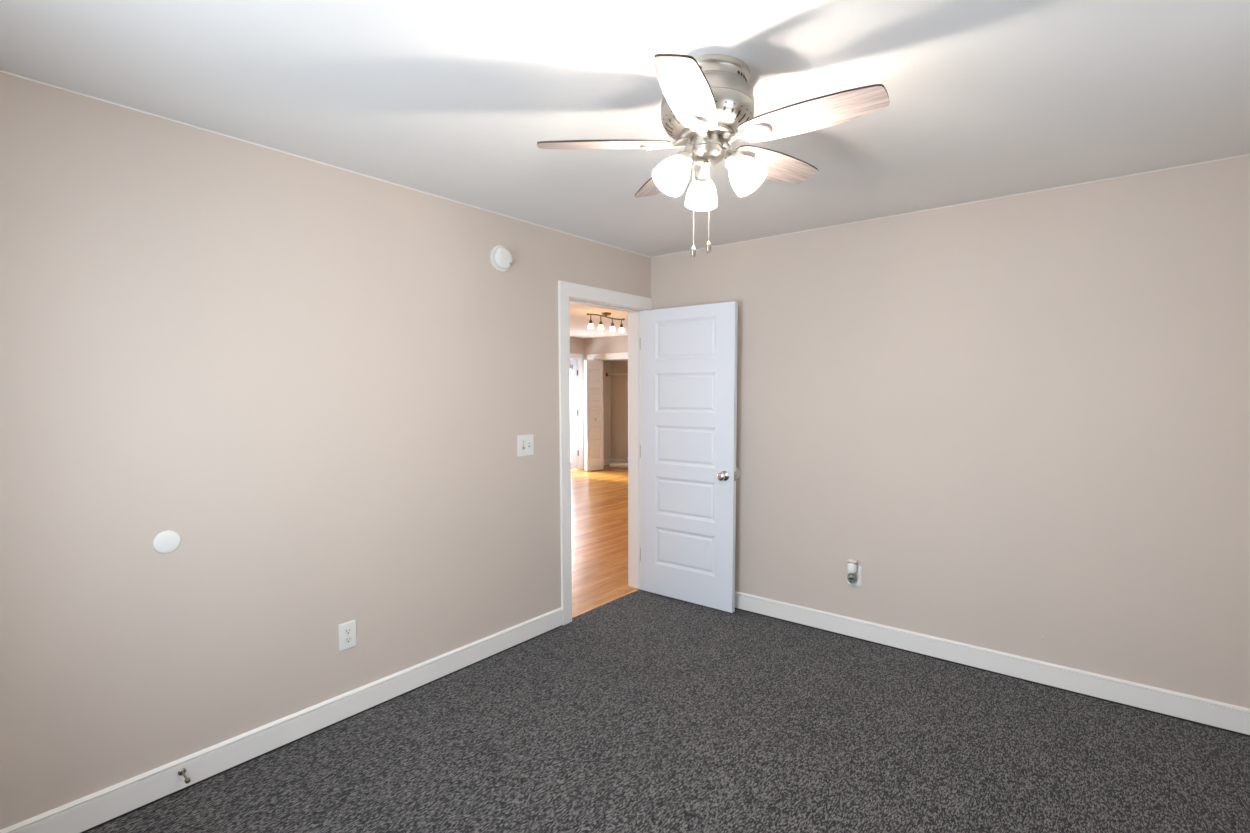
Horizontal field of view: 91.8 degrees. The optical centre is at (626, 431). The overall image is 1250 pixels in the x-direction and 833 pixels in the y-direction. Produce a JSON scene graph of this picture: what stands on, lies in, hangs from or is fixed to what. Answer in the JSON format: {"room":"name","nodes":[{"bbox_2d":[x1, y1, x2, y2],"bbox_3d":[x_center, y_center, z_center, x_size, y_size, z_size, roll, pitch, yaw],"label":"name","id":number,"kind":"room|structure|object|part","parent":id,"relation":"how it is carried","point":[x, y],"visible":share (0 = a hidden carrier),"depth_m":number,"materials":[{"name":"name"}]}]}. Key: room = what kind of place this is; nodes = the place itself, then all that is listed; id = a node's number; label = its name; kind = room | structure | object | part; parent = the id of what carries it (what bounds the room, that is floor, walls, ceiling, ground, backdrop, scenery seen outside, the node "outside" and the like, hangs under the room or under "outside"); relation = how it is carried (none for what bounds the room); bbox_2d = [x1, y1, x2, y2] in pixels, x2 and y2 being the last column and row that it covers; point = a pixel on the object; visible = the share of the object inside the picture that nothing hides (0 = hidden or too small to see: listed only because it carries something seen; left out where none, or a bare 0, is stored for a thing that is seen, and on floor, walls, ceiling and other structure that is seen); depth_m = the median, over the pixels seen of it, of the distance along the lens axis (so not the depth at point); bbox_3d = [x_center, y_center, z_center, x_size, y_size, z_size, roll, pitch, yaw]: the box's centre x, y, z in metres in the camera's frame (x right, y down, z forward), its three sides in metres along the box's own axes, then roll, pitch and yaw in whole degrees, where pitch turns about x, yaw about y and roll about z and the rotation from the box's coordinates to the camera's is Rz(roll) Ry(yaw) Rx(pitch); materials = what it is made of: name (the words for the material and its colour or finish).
{"room":"empty bedroom","nodes":[
{"label":"empty bedroom","id":0,"kind":"room"},
{"bbox_2d":[0,72,650,829],"bbox_3d":[-1.084,0.081,2.988,0.120,2.490,4.140,3,5,38],"label":"wall","id":1,"kind":"structure","parent":0,"point":[324,380],"depth_m":2.35,"materials":[{"name":"beige paint"}]},
{"bbox_2d":[153,530,180,552],"bbox_3d":[-1.657,0.398,2.185,0.008,0.082,0.082,3,5,38],"label":"cover","id":2,"kind":"object","parent":1,"relation":"attached to","point":[168,541],"visible":1,"depth_m":2.18,"materials":[{"name":"white plastic"}]},
{"bbox_2d":[0,607,562,832],"bbox_3d":[-1.323,1.238,2.655,0.015,0.109,2.956,3,5,38],"label":"baseboard","id":3,"kind":"structure","parent":1,"relation":"attached to","point":[82,814],"depth_m":2.45,"materials":[{"name":"white paint"}]},
{"bbox_2d":[178,768,190,783],"bbox_3d":[-1.617,1.261,2.217,0.072,0.030,0.025,3,5,38],"label":"door stop","id":4,"kind":"object","parent":3,"relation":"attached to","point":[181,771],"visible":1,"depth_m":2.23,"materials":[{"name":"silver metal"}]},
{"bbox_3d":[-1.642,1.257,2.237,0.008,0.025,0.025,3,5,38],"label":"plate","id":5,"kind":"part","parent":4,"relation":"part of","materials":[{"name":"silver metal"}]},
{"bbox_2d":[0,70,650,257],"bbox_3d":[-1.040,-1.155,2.863,0.004,0.006,3.896,3,5,38],"label":"trim","id":6,"kind":"structure","parent":1,"relation":"attached to","point":[2,71],"depth_m":2.36,"materials":[{"name":"white paint"}]},
{"bbox_2d":[338,620,356,650],"bbox_3d":[-1.255,0.917,2.726,0.008,0.120,0.078,3,5,38],"label":"electrical outlet","id":7,"kind":"object","parent":1,"relation":"attached to","point":[347,631],"visible":1,"depth_m":2.72,"materials":[{"name":"white plastic"}]},
{"bbox_2d":[344,628,351,634],"bbox_3d":[-1.253,0.898,2.723,0.003,0.029,0.034,3,5,38],"label":"receptacle","id":8,"kind":"object","parent":7,"relation":"attached to","point":[347,631],"depth_m":2.72,"materials":[{"name":"white plastic"}]},
{"bbox_2d":[344,636,351,642],"bbox_3d":[-1.253,0.937,2.725,0.003,0.029,0.034,3,5,38],"label":"receptacle","id":9,"kind":"object","parent":7,"relation":"attached to","point":[347,639],"depth_m":2.72,"materials":[{"name":"white plastic"}]},
{"bbox_2d":[490,245,511,271],"bbox_3d":[-0.674,-0.947,3.303,0.047,0.142,0.142,3,5,38],"label":"smoke detector","id":10,"kind":"object","parent":1,"relation":"attached to","point":[500,257],"visible":1,"depth_m":3.28,"materials":[{"name":"white plastic"}]},
{"bbox_2d":[517,434,533,456],"bbox_3d":[-0.580,0.079,3.511,0.018,0.122,0.122,3,5,38],"label":"light switch","id":11,"kind":"object","parent":1,"relation":"attached to","point":[525,443],"visible":1,"depth_m":3.51,"materials":[{"name":"white plastic"}]},
{"bbox_2d":[558,280,651,624],"bbox_3d":[-0.169,0.126,4.154,0.172,2.145,0.955,3,5,38],"label":"door frame","id":12,"kind":"structure","parent":1,"relation":"attached to","point":[568,292],"depth_m":4.04,"materials":[{"name":"white paint"}]},
{"bbox_3d":[-0.162,0.171,4.151,0.035,2.047,0.779,3,5,38],"label":"door stop moulding","id":13,"kind":"part","parent":12,"relation":"part of","materials":[{"name":"white paint"}]},
{"bbox_3d":[-0.229,0.120,4.202,0.018,2.141,0.955,3,5,38],"label":"casing","id":14,"kind":"part","parent":12,"relation":"part of","materials":[{"name":"white paint"}]},
{"bbox_2d":[640,301,737,612],"bbox_3d":[0.399,0.165,4.175,0.798,2.028,0.163,3,5,38],"label":"door","id":15,"kind":"structure","parent":1,"relation":"in","point":[689,353],"depth_m":4.13,"materials":[{"name":"white paint"}]},
{"bbox_3d":[0.624,0.290,3.941,0.067,0.067,0.064,3,5,38],"label":"knob","id":16,"kind":"part","parent":15,"relation":"part of","materials":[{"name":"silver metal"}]},
{"bbox_2d":[570,337,583,469],"bbox_3d":[-3.119,-0.296,8.559,0.120,2.490,7.500,3,5,38],"label":"wall","id":17,"kind":"structure","parent":0,"point":[576,344],"depth_m":11.24,"materials":[{"name":"beige paint"}]},
{"bbox_2d":[570,353,582,469],"bbox_3d":[-1.210,-0.341,10.912,0.176,2.150,1.135,3,5,38],"label":"door","id":18,"kind":"structure","parent":17,"relation":"in","point":[576,374],"depth_m":11.22,"materials":[{"name":"white paint"}]},
{"bbox_3d":[-1.207,-0.299,10.913,0.053,2.025,0.875,3,5,38],"label":"frame","id":19,"kind":"part","parent":18,"relation":"part of","materials":[{"name":"white paint"}]},
{"bbox_2d":[584,335,627,359],"bbox_3d":[1.170,-0.396,9.870,4.950,2.490,0.100,3,5,38],"label":"wall","id":20,"kind":"structure","parent":0,"point":[613,344],"depth_m":10.96,"materials":[{"name":"beige paint"}]},
{"bbox_2d":[584,359,627,470],"bbox_3d":[-0.136,-0.278,10.701,1.497,2.011,0.364,3,5,38],"label":"door","id":21,"kind":"structure","parent":20,"relation":"in","point":[593,369],"depth_m":11.02,"materials":[{"name":"white paint"}]},
{"bbox_3d":[-0.680,-0.303,11.129,0.030,2.005,0.360,2,4,25],"label":"panel","id":22,"kind":"part","parent":21,"relation":"part of","materials":[{"name":"white paint"}]},
{"bbox_3d":[-0.582,-0.298,11.052,0.362,2.005,0.030,-3,5,-37],"label":"panel","id":23,"kind":"part","parent":21,"relation":"part of","materials":[{"name":"white paint"}]},
{"bbox_2d":[587,352,627,359],"bbox_3d":[-0.030,-0.335,10.821,1.701,2.145,0.118,3,5,38],"label":"door frame","id":24,"kind":"structure","parent":20,"relation":"attached to","point":[623,355],"depth_m":10.92,"materials":[{"name":"white paint"}]},
{"bbox_2d":[603,360,627,464],"bbox_3d":[0.240,-0.484,11.196,2.100,2.490,0.820,3,5,38],"label":"wall","id":25,"kind":"structure","parent":0,"point":[615,387],"depth_m":11.92,"materials":[{"name":"paint"}]},
{"bbox_2d":[604,459,610,464],"bbox_3d":[-0.532,0.609,11.812,0.015,0.109,0.700,3,5,38],"label":"baseboard","id":26,"kind":"structure","parent":25,"relation":"attached to","point":[606,461],"depth_m":11.99,"materials":[{"name":"white paint"}]},
{"bbox_2d":[606,373,627,375],"bbox_3d":[0.353,-1.084,11.307,1.890,0.072,0.072,3,5,38],"label":"closet rod","id":27,"kind":"object","parent":25,"relation":"attached to","point":[607,374],"visible":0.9,"depth_m":11.70,"materials":[{"name":"white paint"}]},
{"bbox_3d":[0.357,-1.083,11.303,1.880,0.034,0.034,3,5,38],"label":"rod","id":28,"kind":"part","parent":27,"relation":"part of","materials":[{"name":"white paint"}]},
{"bbox_2d":[611,459,626,462],"bbox_3d":[0.437,0.628,11.504,1.885,0.109,0.015,3,5,38],"label":"baseboard","id":29,"kind":"structure","parent":25,"relation":"attached to","point":[612,460],"depth_m":11.97,"materials":[{"name":"white paint"}]},
{"bbox_2d":[0,0,1249,338],"bbox_3d":[0.158,-1.403,5.660,8.760,0.100,10.020,3,5,38],"label":"ceiling","id":30,"kind":"structure","parent":0,"point":[454,100],"depth_m":1.93,"materials":[{"name":"white paint"}]},
{"bbox_2d":[587,312,624,331],"bbox_3d":[-0.252,-1.376,7.559,0.124,0.212,0.721,3,5,38],"label":"track light","id":31,"kind":"object","parent":30,"relation":"attached to","point":[604,314],"visible":1,"depth_m":7.51,"materials":[{"name":"brown metal"}]},
{"bbox_2d":[588,315,592,328],"bbox_3d":[-0.434,-1.336,7.333,0.066,0.164,0.066,3,5,38],"label":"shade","id":32,"kind":"object","parent":31,"relation":"attached to","point":[590,325],"depth_m":7.32,"materials":[{"name":"white glass"}]},
{"bbox_2d":[598,316,603,329],"bbox_3d":[-0.317,-1.346,7.479,0.066,0.164,0.066,3,5,38],"label":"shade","id":33,"kind":"object","parent":31,"relation":"attached to","point":[600,327],"depth_m":7.47,"materials":[{"name":"white glass"}]},
{"bbox_2d":[610,319,614,330],"bbox_3d":[-0.178,-1.358,7.653,0.066,0.164,0.066,3,5,38],"label":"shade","id":34,"kind":"object","parent":31,"relation":"attached to","point":[612,328],"depth_m":7.64,"materials":[{"name":"white glass"}]},
{"bbox_2d":[619,320,623,331],"bbox_3d":[-0.065,-1.368,7.795,0.066,0.164,0.066,3,5,38],"label":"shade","id":35,"kind":"object","parent":31,"relation":"attached to","point":[621,329],"depth_m":7.78,"materials":[{"name":"white glass"}]},
{"bbox_2d":[537,54,888,256],"bbox_3d":[0.280,-0.817,1.874,0.988,0.553,1.012,3,5,38],"label":"ceiling fan","id":36,"kind":"object","parent":30,"relation":"hanging from","point":[708,103],"visible":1,"depth_m":1.77,"materials":[{"name":"white wood"}]},
{"bbox_3d":[-0.071,-0.886,1.868,0.406,0.006,0.132,-1,16,-2],"label":"blade","id":37,"kind":"part","parent":36,"relation":"part of","materials":[{"name":"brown wood"}]},
{"bbox_3d":[0.139,-0.912,2.181,0.132,0.006,0.406,-15,8,-19],"label":"blade","id":38,"kind":"part","parent":36,"relation":"part of","materials":[{"name":"brown wood"}]},
{"bbox_3d":[0.144,-0.780,1.827,0.037,0.044,0.040,3,5,38],"label":"bulb","id":39,"kind":"part","parent":36,"relation":"part of","materials":[{"name":"white glass"}]},
{"bbox_3d":[0.162,-0.871,1.572,0.132,0.006,0.406,12,7,15],"label":"blade","id":40,"kind":"part","parent":36,"relation":"part of","materials":[{"name":"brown wood"}]},
{"bbox_3d":[0.195,-0.864,1.850,0.038,0.042,0.019,-2,5,-30],"label":"light arm","id":41,"kind":"part","parent":36,"relation":"part of","materials":[{"name":"silver metal"}]},
{"bbox_3d":[0.206,-0.714,1.862,0.004,0.280,0.004,-1,4,-15],"label":"pull chain","id":42,"kind":"part","parent":36,"relation":"part of","materials":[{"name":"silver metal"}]},
{"bbox_3d":[0.250,-0.793,2.009,0.038,0.044,0.039,3,5,38],"label":"bulb","id":43,"kind":"part","parent":36,"relation":"part of","materials":[{"name":"white glass"}]},
{"bbox_3d":[0.253,-0.721,1.861,0.004,0.267,0.004,3,5,38],"label":"pull chain","id":44,"kind":"part","parent":36,"relation":"part of","materials":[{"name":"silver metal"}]},
{"bbox_3d":[0.305,-0.864,1.850,0.038,0.042,0.019,2,5,30],"label":"light arm","id":45,"kind":"part","parent":36,"relation":"part of","materials":[{"name":"silver metal"}]},
{"bbox_3d":[0.356,-0.781,1.826,0.040,0.044,0.036,3,5,38],"label":"bulb","id":46,"kind":"part","parent":36,"relation":"part of","materials":[{"name":"white glass"}]},
{"bbox_3d":[0.502,-0.913,2.077,0.406,0.006,0.132,-4,-7,-38],"label":"blade","id":47,"kind":"part","parent":36,"relation":"part of","materials":[{"name":"beige wood"}]},
{"bbox_3d":[0.516,-0.887,1.701,0.406,0.006,0.132,1,-7,34],"label":"blade","id":48,"kind":"part","parent":36,"relation":"part of","materials":[{"name":"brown wood"}]},
{"bbox_2d":[80,465,1249,832],"bbox_3d":[0.092,1.108,5.902,8.920,0.076,10.000,3,5,38],"label":"floor","id":49,"kind":"structure","parent":0,"point":[644,711],"depth_m":2.50,"materials":[{"name":"grey carpet"}]},
{"bbox_2d":[609,463,627,467],"bbox_3d":[-0.089,0.645,11.552,0.480,0.094,0.094,1,4,13],"label":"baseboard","id":50,"kind":"structure","parent":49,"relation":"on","point":[612,465],"depth_m":11.53,"materials":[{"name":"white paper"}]},
{"bbox_2d":[651,156,1249,708],"bbox_3d":[1.611,0.046,3.409,3.570,2.490,0.120,3,5,38],"label":"wall","id":51,"kind":"structure","parent":0,"point":[1023,418],"depth_m":3.05,"materials":[{"name":"beige paint"}]},
{"bbox_2d":[736,467,739,478],"bbox_3d":[0.720,0.274,4.053,0.084,0.084,0.010,3,5,38],"label":"bumper cover","id":52,"kind":"object","parent":51,"relation":"attached to","point":[737,469],"visible":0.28,"depth_m":4.03,"materials":[{"name":"white plastic"}]},
{"bbox_2d":[847,559,856,582],"bbox_3d":[1.328,0.824,3.568,0.055,0.140,0.056,3,5,38],"label":"air freshener","id":53,"kind":"object","parent":51,"relation":"attached to","point":[851,566],"visible":1,"depth_m":3.55,"materials":[{"name":"white plastic"}]},
{"bbox_2d":[847,573,855,582],"bbox_3d":[1.328,0.862,3.570,0.050,0.064,0.050,3,5,38],"label":"bottle","id":54,"kind":"object","parent":53,"relation":"on","point":[851,577],"depth_m":3.55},
{"bbox_2d":[848,565,861,585],"bbox_3d":[1.352,0.851,3.591,0.078,0.120,0.008,3,5,38],"label":"electrical outlet","id":55,"kind":"object","parent":51,"relation":"attached to","point":[857,582],"visible":0.55,"depth_m":3.58,"materials":[{"name":"white plastic"}]},
{"bbox_2d":[651,154,1249,257],"bbox_3d":[1.522,-1.192,3.313,3.450,0.006,0.004,3,5,38],"label":"trim","id":56,"kind":"structure","parent":51,"relation":"attached to","point":[1247,154],"depth_m":3.04,"materials":[{"name":"white paint"}]},
{"bbox_2d":[735,591,1249,734],"bbox_3d":[1.525,1.176,3.471,3.450,0.109,0.015,3,5,38],"label":"baseboard","id":57,"kind":"structure","parent":51,"relation":"attached to","point":[1227,716],"depth_m":3.08,"materials":[{"name":"white paint"}]}
]}

